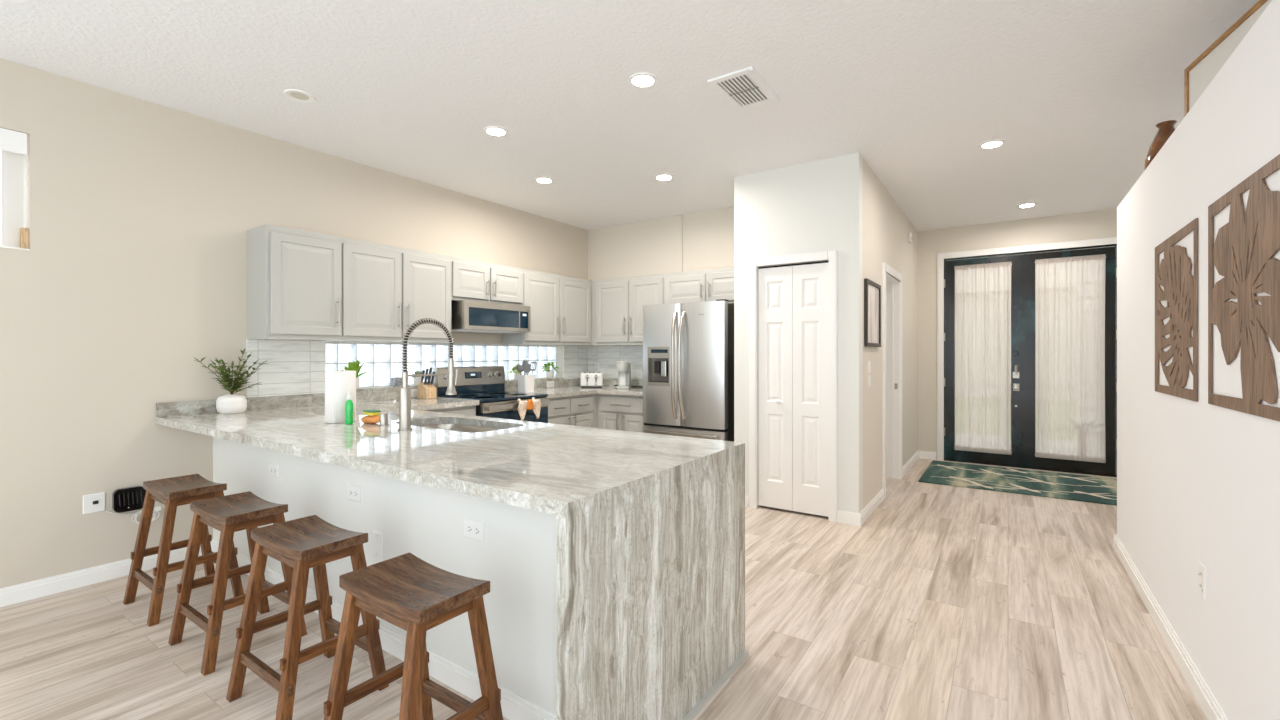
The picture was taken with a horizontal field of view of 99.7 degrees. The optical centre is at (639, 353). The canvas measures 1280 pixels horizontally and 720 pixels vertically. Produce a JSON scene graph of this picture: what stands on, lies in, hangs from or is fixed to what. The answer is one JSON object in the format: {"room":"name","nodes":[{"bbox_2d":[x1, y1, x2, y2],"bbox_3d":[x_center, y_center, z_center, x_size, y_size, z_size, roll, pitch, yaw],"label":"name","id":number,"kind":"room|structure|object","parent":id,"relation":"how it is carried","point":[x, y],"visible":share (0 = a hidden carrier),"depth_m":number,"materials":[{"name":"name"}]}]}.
{"room":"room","nodes":[
{"label":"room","id":0,"kind":"room"},
{"bbox_2d":[0,58,587,587],"bbox_3d":[-2.610,-0.110,3.947,0.200,2.820,6.980,0,0,34],"label":"wall","id":1,"kind":"structure","parent":0,"point":[140,213],"depth_m":3.19,"materials":[{"name":"beige paint"}]},
{"bbox_2d":[0,155,29,249],"bbox_3d":[-3.617,-0.856,2.431,0.164,0.619,1.140,0,0,34],"label":"window","id":2,"kind":"structure","parent":1,"relation":"in","point":[24,232],"depth_m":2.87,"materials":[{"name":"white"}]},
{"bbox_2d":[0,128,26,247],"bbox_3d":[-3.585,-0.862,2.406,0.065,0.600,1.125,0,0,34],"label":"vertical blind","id":3,"kind":"object","parent":2,"relation":"attached to","point":[13,144],"visible":0.9,"depth_m":2.83,"materials":[{"name":"white"}]},
{"bbox_2d":[83,492,105,513],"bbox_3d":[-3.090,0.848,3.055,0.012,0.105,0.092,0,0,34],"label":"plate","id":4,"kind":"object","parent":1,"relation":"attached to","point":[92,503],"visible":1,"depth_m":3.06,"materials":[{"name":"white plastic"}]},
{"bbox_2d":[0,539,212,606],"bbox_3d":[-3.598,1.254,2.307,0.016,0.092,2.916,0,0,34],"label":"baseboard","id":5,"kind":"structure","parent":1,"relation":"attached to","point":[34,589],"depth_m":2.99,"materials":[{"name":"white"}]},
{"bbox_2d":[112,486,145,512],"bbox_3d":[-2.995,0.855,3.166,0.041,0.134,0.141,0,0,34],"label":"router","id":6,"kind":"object","parent":1,"relation":"attached to","point":[129,498],"visible":0.87,"depth_m":3.15,"materials":[{"name":"black"}]},
{"bbox_2d":[106,506,160,523],"bbox_3d":[-2.986,0.964,3.186,0.022,0.122,0.242,0,0,35],"label":"cable","id":7,"kind":"object","parent":1,"relation":"attached to","point":[157,508],"visible":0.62,"depth_m":3.21,"materials":[{"name":"white plastic"}]},
{"bbox_2d":[247,224,341,340],"bbox_3d":[-2.394,-0.468,3.769,0.355,0.745,0.478,0,0,34],"label":"upper cabinet","id":8,"kind":"object","parent":1,"relation":"attached to","point":[294,276],"visible":1,"depth_m":3.64,"materials":[{"name":"grey wood"}]},
{"bbox_2d":[336,237,450,342],"bbox_3d":[-1.997,-0.468,4.351,0.355,0.745,0.930,0,0,34],"label":"upper cabinet","id":9,"kind":"object","parent":1,"relation":"attached to","point":[386,289],"visible":0.88,"depth_m":4.21,"materials":[{"name":"grey wood"}]},
{"bbox_2d":[326,342,555,387],"bbox_3d":[-1.760,0.097,5.266,0.096,0.367,2.649,0,0,34],"label":"window","id":10,"kind":"structure","parent":1,"relation":"in","point":[459,361],"depth_m":5.14,"materials":[{"name":"white glass"}]},
{"bbox_2d":[246,339,642,397],"bbox_3d":[-1.127,0.100,4.798,1.290,0.400,3.613,0,0,34],"label":"backsplash","id":11,"kind":"structure","parent":1,"relation":"attached to","point":[293,367],"depth_m":3.98,"materials":[{"name":"tile"}]},
{"bbox_2d":[356,378,563,390],"bbox_3d":[-1.679,0.290,5.211,0.123,0.020,2.649,0,0,34],"label":"window sill","id":12,"kind":"structure","parent":11,"relation":"attached to","point":[381,388],"depth_m":4.57,"materials":[{"name":"stone"}]},
{"bbox_2d":[335,360,367,388],"bbox_3d":[-2.290,0.161,4.329,0.136,0.237,0.286,0,0,26],"label":"plant","id":13,"kind":"object","parent":12,"relation":"on","point":[353,366],"visible":0.44,"depth_m":4.30,"materials":[{"name":"green plant"}]},
{"bbox_2d":[390,377,401,386],"bbox_3d":[-2.082,0.242,4.622,0.070,0.075,0.080,0,0,34],"label":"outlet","id":14,"kind":"object","parent":12,"relation":"on","point":[394,381],"visible":0.84,"depth_m":4.60,"materials":[{"name":"plastic"}]},
{"bbox_2d":[412,370,421,384],"bbox_3d":[-1.968,0.213,4.785,0.180,0.134,0.090,0,0,-43],"label":"plant","id":15,"kind":"object","parent":12,"relation":"on","point":[416,379],"visible":0.6,"depth_m":4.75,"materials":[{"name":"white ceramic"}]},
{"bbox_2d":[508,365,523,379],"bbox_3d":[-1.304,0.198,5.759,0.141,0.164,0.232,0,0,34],"label":"plant","id":16,"kind":"object","parent":12,"relation":"on","point":[513,369],"visible":0.52,"depth_m":5.73,"materials":[{"name":"green plant"}]},
{"bbox_2d":[541,362,559,377],"bbox_3d":[-1.028,0.187,6.157,0.186,0.187,0.222,0,0,16],"label":"plant","id":17,"kind":"object","parent":12,"relation":"on","point":[549,373],"visible":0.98,"depth_m":6.14,"materials":[{"name":"green plant"}]},
{"bbox_2d":[451,256,522,305],"bbox_3d":[-1.500,-0.652,5.079,0.355,0.375,0.832,0,0,34],"label":"upper cabinet","id":18,"kind":"object","parent":1,"relation":"attached to","point":[472,280],"visible":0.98,"depth_m":4.95,"materials":[{"name":"grey"}]},
{"bbox_2d":[451,300,529,333],"bbox_3d":[-1.457,-0.333,5.078,0.403,0.261,0.777,0,0,34],"label":"microwave","id":19,"kind":"object","parent":18,"relation":"attached to","point":[466,315],"visible":0.89,"depth_m":4.88,"materials":[{"name":"silver metal"}]},
{"bbox_2d":[502,269,601,345],"bbox_3d":[-0.884,-0.468,5.982,0.355,0.745,1.354,0,0,34],"label":"upper cabinet","id":20,"kind":"object","parent":1,"relation":"attached to","point":[560,306],"visible":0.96,"depth_m":5.73,"materials":[{"name":"grey"}]},
{"bbox_2d":[213,437,556,713],"bbox_3d":[-1.390,0.864,2.634,3.295,0.872,0.114,0,0,34],"label":"wall","id":21,"kind":"structure","parent":0,"point":[517,554],"depth_m":2.14,"materials":[{"name":"white paint"}]},
{"bbox_2d":[269,463,278,477],"bbox_3d":[-2.042,0.652,3.006,0.115,0.072,0.007,0,0,34],"label":"outlet","id":22,"kind":"object","parent":21,"relation":"attached to","point":[273,468],"visible":1,"depth_m":3.00,"materials":[{"name":"white plastic"}]},
{"bbox_2d":[347,484,360,502],"bbox_3d":[-1.343,0.655,2.530,0.115,0.072,0.007,0,0,34],"label":"outlet","id":23,"kind":"object","parent":21,"relation":"attached to","point":[353,492],"visible":1,"depth_m":2.52,"materials":[{"name":"white plastic"}]},
{"bbox_2d":[373,530,382,558],"bbox_3d":[-1.175,0.856,2.414,0.072,0.115,0.007,0,0,34],"label":"blank plate","id":24,"kind":"object","parent":21,"relation":"attached to","point":[377,536],"visible":1,"depth_m":2.41,"materials":[{"name":"white plastic"}]},
{"bbox_2d":[211,539,556,719],"bbox_3d":[-1.420,1.254,2.576,3.279,0.092,0.016,0,0,34],"label":"baseboard","id":25,"kind":"structure","parent":21,"relation":"attached to","point":[463,680],"depth_m":2.11,"materials":[{"name":"white"}]},
{"bbox_2d":[464,518,483,541],"bbox_3d":[-0.630,0.668,2.043,0.115,0.072,0.007,0,0,34],"label":"outlet","id":26,"kind":"object","parent":21,"relation":"attached to","point":[473,529],"visible":1,"depth_m":2.04,"materials":[{"name":"white plastic"}]},
{"bbox_2d":[683,649,748,719],"bbox_3d":[0.142,1.290,1.861,0.017,0.020,1.135,0,0,34],"label":"trim","id":27,"kind":"structure","parent":21,"relation":"attached to","point":[713,690],"depth_m":2.08,"materials":[{"name":"grey"}]},
{"bbox_2d":[0,458,1206,719],"bbox_3d":[1.552,1.350,2.524,8.680,0.100,9.320,0,0,34],"label":"floor","id":28,"kind":"structure","parent":0,"point":[947,602],"depth_m":2.46,"materials":[{"name":"brown wood"}]},
{"bbox_2d":[123,474,243,626],"bbox_3d":[-2.403,0.990,2.848,0.436,0.619,0.389,0,0,34],"label":"bar stool","id":29,"kind":"object","parent":28,"relation":"on","point":[172,492],"visible":0.92,"depth_m":2.80,"materials":[{"name":"brown wood"}]},
{"bbox_2d":[168,491,306,675],"bbox_3d":[-1.826,0.990,2.456,0.436,0.619,0.389,0,0,34],"label":"bar stool","id":30,"kind":"object","parent":28,"relation":"on","point":[228,514],"visible":0.91,"depth_m":2.41,"materials":[{"name":"brown wood"}]},
{"bbox_2d":[226,515,388,719],"bbox_3d":[-1.269,0.990,2.067,0.436,0.619,0.389,0,0,34],"label":"bar stool","id":31,"kind":"object","parent":28,"relation":"on","point":[302,544],"visible":0.98,"depth_m":2.03,"materials":[{"name":"brown wood"}]},
{"bbox_2d":[324,552,502,719],"bbox_3d":[-0.685,0.990,1.636,0.436,0.619,0.389,0,0,34],"label":"bar stool","id":32,"kind":"object","parent":28,"relation":"on","point":[414,595],"visible":1,"depth_m":1.62,"materials":[{"name":"brown wood"}]},
{"bbox_2d":[422,405,475,415],"bbox_3d":[-1.811,0.864,4.340,0.675,0.872,0.750,0,0,34],"label":"base cabinet","id":33,"kind":"object","parent":28,"relation":"on","point":[465,410],"visible":0.03,"depth_m":4.35,"materials":[{"name":"grey"}]},
{"bbox_2d":[433,366,549,422],"bbox_3d":[-1.337,0.693,4.955,0.717,1.135,0.776,0,0,34],"label":"range","id":34,"kind":"object","parent":28,"relation":"on","point":[485,384],"visible":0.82,"depth_m":4.97,"materials":[{"name":"black"}]},
{"bbox_2d":[439,392,547,401],"bbox_3d":[-1.354,0.395,4.967,0.645,0.021,0.776,0,0,34],"label":"cooktop","id":35,"kind":"object","parent":34,"relation":"in","point":[481,396],"depth_m":4.90,"materials":[{"name":"black glass"}]},
{"bbox_2d":[517,397,540,420],"bbox_3d":[-1.004,0.492,4.804,0.101,0.194,0.284,0,0,34],"label":"dish towel","id":36,"kind":"object","parent":34,"relation":"hanging from","point":[534,404],"visible":0.98,"depth_m":4.77,"materials":[{"name":"fabric"}]},
{"bbox_2d":[548,394,596,427],"bbox_3d":[-0.757,0.864,5.885,0.675,0.872,1.390,0,0,34],"label":"base cabinet","id":37,"kind":"object","parent":28,"relation":"on","point":[578,410],"visible":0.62,"depth_m":5.48,"materials":[{"name":"grey"}]},
{"bbox_2d":[505,378,642,397],"bbox_3d":[-0.516,0.363,5.720,1.259,0.125,1.399,0,0,34],"label":"countertop","id":38,"kind":"structure","parent":37,"relation":"on","point":[563,387],"depth_m":5.79,"materials":[{"name":"stone"}]},
{"bbox_2d":[518,375,534,392],"bbox_3d":[-1.131,0.299,5.360,0.132,0.172,0.132,0,0,34],"label":"utensil crock","id":39,"kind":"object","parent":38,"relation":"on","point":[525,382],"visible":0.94,"depth_m":5.31,"materials":[{"name":"white ceramic"}]},
{"bbox_2d":[517,364,522,374],"bbox_3d":[-1.182,0.239,5.328,0.073,0.269,0.020,0,0,-15],"label":"spoon","id":40,"kind":"object","parent":39,"relation":"in","point":[519,366],"visible":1,"depth_m":5.32,"materials":[{"name":"grey plastic"}]},
{"bbox_2d":[524,363,529,374],"bbox_3d":[-1.118,0.235,5.341,0.056,0.275,0.012,0,0,-18],"label":"spatula","id":41,"kind":"object","parent":39,"relation":"in","point":[526,365],"visible":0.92,"depth_m":5.34,"materials":[{"name":"grey plastic"}]},
{"bbox_2d":[530,362,536,374],"bbox_3d":[-1.070,0.227,5.389,0.076,0.293,0.012,0,0,-11],"label":"slotted turner","id":42,"kind":"object","parent":39,"relation":"in","point":[533,369],"visible":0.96,"depth_m":5.39,"materials":[{"name":"silver metal"}]},
{"bbox_2d":[547,381,553,387],"bbox_3d":[-1.006,0.347,6.075,0.007,0.072,0.115,0,0,34],"label":"outlet","id":43,"kind":"object","parent":38,"relation":"attached to","point":[550,384],"visible":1,"depth_m":6.07,"materials":[{"name":"white plastic"}]},
{"bbox_2d":[581,372,602,387],"bbox_3d":[-0.554,0.302,6.209,0.250,0.166,0.295,0,0,-4],"label":"toaster","id":44,"kind":"object","parent":38,"relation":"on","point":[588,379],"visible":1,"depth_m":6.09,"materials":[{"name":"white"}]},
{"bbox_2d":[617,361,630,388],"bbox_3d":[-0.182,0.234,5.993,0.144,0.302,0.258,0,0,4],"label":"coffee maker","id":45,"kind":"object","parent":38,"relation":"on","point":[623,367],"visible":1,"depth_m":5.93,"materials":[{"name":"grey plastic"}]},
{"bbox_2d":[597,394,643,431],"bbox_3d":[-0.047,0.864,5.855,0.633,0.872,0.640,0,0,34],"label":"base cabinet","id":46,"kind":"object","parent":28,"relation":"on","point":[615,412],"visible":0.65,"depth_m":5.62,"materials":[{"name":"grey"}]},
{"bbox_2d":[643,299,733,441],"bbox_3d":[0.557,0.400,5.342,0.890,1.780,0.786,0,0,34],"label":"refrigerator","id":47,"kind":"object","parent":28,"relation":"on","point":[688,348],"visible":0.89,"depth_m":5.03,"materials":[{"name":"grey metal"}]},
{"bbox_2d":[918,460,1116,505],"bbox_3d":[3.985,1.294,5.453,1.942,0.012,1.300,0,0,34],"label":"entry rug","id":48,"kind":"object","parent":28,"relation":"on","point":[1068,486],"visible":0.86,"depth_m":5.47,"materials":[{"name":"fabric"}]},
{"bbox_3d":[-0.880,0.864,2.796,2.635,0.872,0.723,0,0,34],"label":"cabinet","id":49,"kind":"object","parent":28,"relation":"on","visible":0},
{"bbox_2d":[156,388,744,719],"bbox_3d":[-1.030,0.800,3.121,3.339,0.998,1.895,0,0,34],"label":"countertop","id":50,"kind":"structure","parent":49,"relation":"on","point":[651,527],"depth_m":1.89,"materials":[{"name":"stone"}]},
{"bbox_2d":[193,348,266,413],"bbox_3d":[-2.625,0.173,3.475,0.269,0.423,0.322,0,0,14],"label":"potted plant","id":51,"kind":"object","parent":50,"relation":"on","point":[231,403],"visible":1,"depth_m":3.46,"materials":[{"name":"green plant"}]},
{"bbox_2d":[325,371,355,422],"bbox_3d":[-1.691,0.241,3.048,0.157,0.286,0.155,0,0,34],"label":"paper towel roll","id":52,"kind":"object","parent":50,"relation":"on","point":[338,384],"visible":0.92,"depth_m":2.98,"materials":[{"name":"white"}]},
{"bbox_2d":[345,392,352,423],"bbox_3d":[-1.590,0.299,2.949,0.050,0.172,0.038,0,0,34],"label":"dish soap bottle","id":53,"kind":"object","parent":50,"relation":"on","point":[349,404],"visible":1,"depth_m":2.93,"materials":[{"name":"green"}]},
{"bbox_2d":[361,415,379,423],"bbox_3d":[-1.482,0.362,2.982,0.152,0.046,0.090,0,0,34],"label":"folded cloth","id":54,"kind":"object","parent":50,"relation":"on","point":[369,419],"visible":0.81,"depth_m":2.94,"materials":[{"name":"orange"}]},
{"bbox_2d":[363,409,380,415],"bbox_3d":[-1.483,0.326,2.985,0.090,0.027,0.050,0,0,34],"label":"sponge","id":55,"kind":"object","parent":54,"relation":"on","point":[371,412],"visible":0.94,"depth_m":2.96,"materials":[{"name":"yellow plastic"}]},
{"bbox_2d":[379,412,388,425],"bbox_3d":[-1.375,0.352,2.897,0.052,0.066,0.052,0,0,34],"label":"air gap","id":56,"kind":"object","parent":50,"relation":"on","point":[383,416],"visible":1,"depth_m":2.88,"materials":[{"name":"silver metal"}]},
{"bbox_2d":[411,389,416,397],"bbox_3d":[-1.948,0.345,4.694,0.007,0.072,0.115,0,0,34],"label":"outlet","id":57,"kind":"object","parent":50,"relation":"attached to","point":[413,391],"visible":0.45,"depth_m":4.67,"materials":[{"name":"white plastic"}]},
{"bbox_2d":[393,318,457,430],"bbox_3d":[-1.132,0.099,2.854,0.115,0.572,0.337,0,0,34],"label":"faucet","id":58,"kind":"object","parent":50,"relation":"on","point":[404,398],"visible":1,"depth_m":2.73,"materials":[{"name":"silver metal"}]},
{"bbox_2d":[417,367,436,398],"bbox_3d":[-1.832,0.252,4.639,0.135,0.265,0.100,0,0,34],"label":"knife block","id":59,"kind":"object","parent":50,"relation":"on","point":[426,389],"visible":0.91,"depth_m":4.61,"materials":[{"name":"brown wood"}]},
{"bbox_2d":[420,423,499,431],"bbox_3d":[-0.998,0.514,2.965,0.770,0.174,0.415,0,0,34],"label":"sink","id":60,"kind":"object","parent":50,"relation":"in","point":[445,426],"visible":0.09,"depth_m":3.24,"materials":[{"name":"silver metal"}]},
{"bbox_2d":[0,0,1258,230],"bbox_3d":[1.552,-1.580,2.524,8.680,0.120,9.320,0,0,34],"label":"ceiling","id":61,"kind":"structure","parent":0,"point":[1077,92],"depth_m":3.00,"materials":[{"name":"white paint"}]},
{"bbox_2d":[283,89,315,102],"bbox_3d":[-2.007,-1.516,3.185,0.164,0.007,0.164,0,0,34],"label":"recessed light","id":62,"kind":"object","parent":61,"relation":"in","point":[295,95],"visible":1,"depth_m":3.18,"materials":[{"name":"white"}]},
{"bbox_2d":[291,92,308,99],"bbox_3d":[-2.007,-1.519,3.185,0.096,0.001,0.096,0,0,34],"label":"diffuser","id":63,"kind":"object","parent":62,"relation":"attached to","point":[294,95],"depth_m":3.19,"materials":[{"name":"beige"}]},
{"bbox_2d":[483,126,507,136],"bbox_3d":[-0.984,-1.516,3.686,0.164,0.008,0.164,0,0,34],"label":"recessed light","id":64,"kind":"object","parent":61,"relation":"in","point":[497,131],"visible":1,"depth_m":3.68,"materials":[{"name":"white"}]},
{"bbox_2d":[487,129,503,134],"bbox_3d":[-0.984,-1.519,3.686,0.113,0.001,0.113,0,0,34],"label":"diffuser","id":65,"kind":"object","parent":64,"relation":"attached to","point":[489,131],"depth_m":3.69,"materials":[{"name":"white"}]},
{"bbox_2d":[535,177,553,183],"bbox_3d":[-0.841,-1.516,4.727,0.164,0.008,0.164,0,0,34],"label":"recessed light","id":66,"kind":"object","parent":61,"relation":"in","point":[545,180],"visible":1,"depth_m":4.72,"materials":[{"name":"white"}]},
{"bbox_2d":[538,179,550,181],"bbox_3d":[-0.841,-1.519,4.727,0.113,0.001,0.113,0,0,34],"label":"diffuser","id":67,"kind":"object","parent":66,"relation":"attached to","point":[539,180],"depth_m":4.74,"materials":[{"name":"white"}]},
{"bbox_2d":[628,72,657,87],"bbox_3d":[0.016,-1.516,2.998,0.164,0.008,0.164,0,0,34],"label":"recessed light","id":68,"kind":"object","parent":61,"relation":"in","point":[642,79],"visible":1,"depth_m":2.99,"materials":[{"name":"white"}]},
{"bbox_2d":[633,76,652,84],"bbox_3d":[0.016,-1.519,2.998,0.113,0.001,0.113,0,0,34],"label":"diffuser","id":69,"kind":"object","parent":68,"relation":"attached to","point":[637,80],"depth_m":3.00,"materials":[{"name":"white"}]},
{"bbox_2d":[655,174,673,180],"bbox_3d":[0.207,-1.516,4.646,0.164,0.008,0.164,0,0,34],"label":"recessed light","id":70,"kind":"object","parent":61,"relation":"in","point":[663,177],"visible":1,"depth_m":4.65,"materials":[{"name":"white"}]},
{"bbox_2d":[658,176,669,178],"bbox_3d":[0.207,-1.519,4.646,0.113,0.001,0.113,0,0,34],"label":"diffuser","id":71,"kind":"object","parent":70,"relation":"attached to","point":[659,177],"depth_m":4.65,"materials":[{"name":"white"}]},
{"bbox_2d":[708,66,779,110],"bbox_3d":[0.605,-1.509,3.104,0.262,0.022,0.430,0,0,34],"label":"ceiling vent","id":72,"kind":"object","parent":61,"relation":"in","point":[745,88],"visible":1,"depth_m":3.08,"materials":[{"name":"white"}]},
{"bbox_2d":[979,140,1005,148],"bbox_3d":[2.554,-1.516,3.914,0.164,0.008,0.164,0,0,34],"label":"recessed light","id":73,"kind":"object","parent":61,"relation":"in","point":[993,143],"visible":1,"depth_m":3.92,"materials":[{"name":"white"}]},
{"bbox_2d":[983,142,1000,146],"bbox_3d":[2.554,-1.519,3.914,0.113,0.001,0.113,0,0,34],"label":"diffuser","id":74,"kind":"object","parent":73,"relation":"attached to","point":[986,144],"depth_m":3.92,"materials":[{"name":"white"}]},
{"bbox_2d":[1017,203,1036,207],"bbox_3d":[3.961,-1.516,5.522,0.164,0.008,0.164,0,0,34],"label":"recessed light","id":75,"kind":"object","parent":61,"relation":"in","point":[1025,204],"visible":1,"depth_m":5.52,"materials":[{"name":"white"}]},
{"bbox_2d":[588,207,733,379],"bbox_3d":[0.733,-0.110,5.804,3.230,2.820,0.145,0,0,34],"label":"wall","id":76,"kind":"structure","parent":0,"point":[701,240],"depth_m":6.04,"materials":[{"name":"beige paint"}]},
{"bbox_2d":[594,362,598,371],"bbox_3d":[-0.527,0.165,6.557,0.072,0.115,0.007,0,0,34],"label":"outlet","id":77,"kind":"object","parent":76,"relation":"attached to","point":[596,364],"visible":1,"depth_m":6.55,"materials":[{"name":"white plastic"}]},
{"bbox_2d":[592,274,663,345],"bbox_3d":[-0.084,-0.468,6.063,0.983,0.745,0.343,0,0,34],"label":"upper cabinet","id":78,"kind":"object","parent":76,"relation":"attached to","point":[617,304],"visible":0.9,"depth_m":5.98,"materials":[{"name":"grey"}]},
{"bbox_2d":[664,267,733,304],"bbox_3d":[0.760,-0.665,5.503,1.042,0.350,0.368,0,0,34],"label":"upper cabinet","id":79,"kind":"object","parent":76,"relation":"attached to","point":[711,284],"visible":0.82,"depth_m":5.44,"materials":[{"name":"grey"}]},
{"bbox_2d":[734,152,862,512],"bbox_3d":[1.476,-0.110,4.719,1.020,2.820,0.860,0,0,34],"label":"wall","id":80,"kind":"structure","parent":0,"point":[815,206],"depth_m":4.25,"materials":[{"name":"white paint"}]},
{"bbox_2d":[758,261,828,516],"bbox_3d":[1.232,0.275,4.375,0.589,2.007,0.084,0,0,34],"label":"door","id":81,"kind":"structure","parent":80,"relation":"in","point":[793,299],"depth_m":4.37,"materials":[{"name":"white wood"}]},
{"bbox_2d":[749,250,837,521],"bbox_3d":[1.222,0.252,4.360,0.723,2.096,0.020,0,0,34],"label":"trim","id":82,"kind":"structure","parent":80,"relation":"attached to","point":[832,256],"depth_m":4.19,"materials":[{"name":"white wood"}]},
{"bbox_2d":[745,495,860,525],"bbox_3d":[1.236,1.254,4.353,1.036,0.092,0.016,0,0,34],"label":"baseboard","id":83,"kind":"structure","parent":80,"relation":"attached to","point":[844,517],"depth_m":4.11,"materials":[{"name":"white"}]},
{"bbox_2d":[863,158,917,508],"bbox_3d":[2.541,-0.110,5.481,0.120,2.820,3.080,0,0,34],"label":"wall","id":84,"kind":"structure","parent":0,"point":[886,228],"depth_m":4.80,"materials":[{"name":"beige paint"}]},
{"bbox_2d":[868,361,870,372],"bbox_3d":[1.859,0.110,4.367,0.011,0.100,0.072,0,0,34],"label":"light switch","id":85,"kind":"object","parent":84,"relation":"attached to","point":[869,362],"visible":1,"depth_m":4.35,"materials":[{"name":"white plastic"}]},
{"bbox_2d":[868,374,870,386],"bbox_3d":[1.859,0.220,4.367,0.011,0.100,0.072,0,0,34],"label":"light switch","id":86,"kind":"object","parent":84,"relation":"attached to","point":[869,375],"visible":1,"depth_m":4.35,"materials":[{"name":"white plastic"}]},
{"bbox_2d":[864,278,880,346],"bbox_3d":[1.916,-0.320,4.437,0.024,0.530,0.550,0,0,34],"label":"framed picture","id":87,"kind":"object","parent":84,"relation":"attached to","point":[872,290],"visible":1,"depth_m":4.40,"materials":[{"name":"brown metal"}]},
{"bbox_2d":[868,284,878,342],"bbox_3d":[1.913,-0.320,4.439,0.007,0.470,0.490,0,0,34],"label":"print","id":88,"kind":"object","parent":87,"relation":"attached to","point":[873,289],"depth_m":4.46},
{"bbox_2d":[860,451,918,525],"bbox_3d":[2.563,1.254,5.394,0.016,0.092,3.200,0,0,34],"label":"baseboard","id":89,"kind":"structure","parent":84,"relation":"attached to","point":[875,502],"depth_m":4.61,"materials":[{"name":"white"}]},
{"bbox_2d":[882,262,901,498],"bbox_3d":[2.458,0.241,5.236,0.020,2.117,0.984,0,0,34],"label":"trim","id":90,"kind":"structure","parent":84,"relation":"attached to","point":[886,268],"depth_m":4.85,"materials":[{"name":"white"}]},
{"bbox_2d":[886,273,899,478],"bbox_3d":[2.398,0.278,5.276,0.135,2.045,0.840,0,0,34],"label":"door","id":91,"kind":"structure","parent":84,"relation":"attached to","point":[892,284],"depth_m":5.60,"materials":[{"name":"white"}]},
{"bbox_2d":[909,233,911,242],"bbox_3d":[3.071,-1.312,6.125,0.028,0.105,0.080,0,0,34],"label":"door chime","id":92,"kind":"object","parent":84,"relation":"attached to","point":[910,234],"visible":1,"depth_m":6.09,"materials":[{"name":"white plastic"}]},
{"bbox_2d":[918,209,1116,459],"bbox_3d":[3.331,-0.110,6.879,4.990,2.820,0.120,0,0,34],"label":"wall","id":93,"kind":"structure","parent":0,"point":[1103,223],"depth_m":6.56,"materials":[{"name":"beige paint"}]},
{"bbox_2d":[919,451,935,459],"bbox_3d":[3.545,1.254,6.651,0.189,0.092,0.016,0,0,34],"label":"baseboard","id":94,"kind":"structure","parent":93,"relation":"attached to","point":[922,454],"depth_m":6.65,"materials":[{"name":"white"}]},
{"bbox_2d":[944,254,1025,467],"bbox_3d":[4.020,0.082,6.318,0.811,2.413,0.131,0,0,34],"label":"door","id":95,"kind":"structure","parent":93,"relation":"in","point":[1017,458],"depth_m":6.18,"materials":[{"name":"black paint"}]},
{"bbox_2d":[954,262,1011,454],"bbox_3d":[4.003,0.054,6.310,0.572,2.204,0.031,0,0,34],"label":"sheer curtain","id":96,"kind":"object","parent":95,"relation":"hanging from","point":[982,291],"visible":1,"depth_m":6.30,"materials":[{"name":"fabric"}]},
{"bbox_2d":[937,237,1116,460],"bbox_3d":[4.349,0.040,6.100,1.740,2.520,0.020,0,0,34],"label":"trim","id":97,"kind":"structure","parent":93,"relation":"attached to","point":[1113,240],"depth_m":6.55,"materials":[{"name":"white"}]},
{"bbox_2d":[944,244,1116,476],"bbox_3d":[4.388,0.075,6.158,1.600,2.450,0.120,0,0,34],"label":"door frame","id":98,"kind":"structure","parent":93,"relation":"attached to","point":[1111,245],"depth_m":6.04,"materials":[{"name":"black paint"}]},
{"bbox_2d":[1026,246,1116,475],"bbox_3d":[4.695,0.082,5.896,0.795,2.413,0.067,0,0,34],"label":"door","id":99,"kind":"structure","parent":93,"relation":"in","point":[1108,468],"depth_m":5.85,"materials":[{"name":"black paint"}]},
{"bbox_2d":[1035,254,1105,462],"bbox_3d":[4.664,0.054,5.859,0.608,2.204,0.031,0,0,34],"label":"sheer curtain","id":100,"kind":"object","parent":99,"relation":"hanging from","point":[1069,291],"visible":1,"depth_m":5.86,"materials":[{"name":"fabric"}]},
{"bbox_2d":[1117,0,1279,719],"bbox_3d":[2.501,0.164,2.025,0.650,2.272,3.365,0,0,34],"label":"wall","id":101,"kind":"structure","parent":0,"point":[1198,481],"depth_m":1.97,"materials":[{"name":"white paint"}]},
{"bbox_2d":[1144,120,1176,170],"bbox_3d":[3.020,-1.147,3.096,0.184,0.349,0.184,0,0,34],"label":"vase","id":102,"kind":"object","parent":101,"relation":"on","point":[1166,128],"visible":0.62,"depth_m":3.08,"materials":[{"name":"orange ceramic"}]},
{"bbox_2d":[1113,534,1227,719],"bbox_3d":[2.499,1.254,2.036,0.666,0.092,3.381,0,0,34],"label":"baseboard","id":103,"kind":"structure","parent":101,"relation":"attached to","point":[1206,700],"depth_m":2.31,"materials":[{"name":"white"}]},
{"bbox_2d":[1155,218,1197,401],"bbox_3d":[2.324,-0.167,2.348,0.007,0.701,0.703,0,0,34],"label":"carved panel","id":104,"kind":"object","parent":101,"relation":"attached to","point":[1180,286],"visible":1,"depth_m":2.29,"materials":[{"name":"brown wood"}]},
{"bbox_2d":[1198,561,1205,598],"bbox_3d":[2.095,0.844,2.011,0.007,0.115,0.072,0,0,34],"label":"outlet","id":105,"kind":"object","parent":101,"relation":"attached to","point":[1201,568],"visible":1,"depth_m":2.00,"materials":[{"name":"white plastic"}]},
{"bbox_2d":[1184,0,1271,116],"bbox_3d":[2.428,-1.169,2.118,0.040,0.390,1.020,0,0,24],"label":"picture","id":106,"kind":"object","parent":101,"relation":"on","point":[1199,74],"visible":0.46,"depth_m":2.37,"materials":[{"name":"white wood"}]},
{"bbox_2d":[1208,154,1279,421],"bbox_3d":[1.846,-0.174,1.648,0.007,0.707,0.692,0,0,34],"label":"carved panel","id":107,"kind":"object","parent":101,"relation":"attached to","point":[1243,251],"visible":1,"depth_m":1.61,"materials":[{"name":"brown wood"}]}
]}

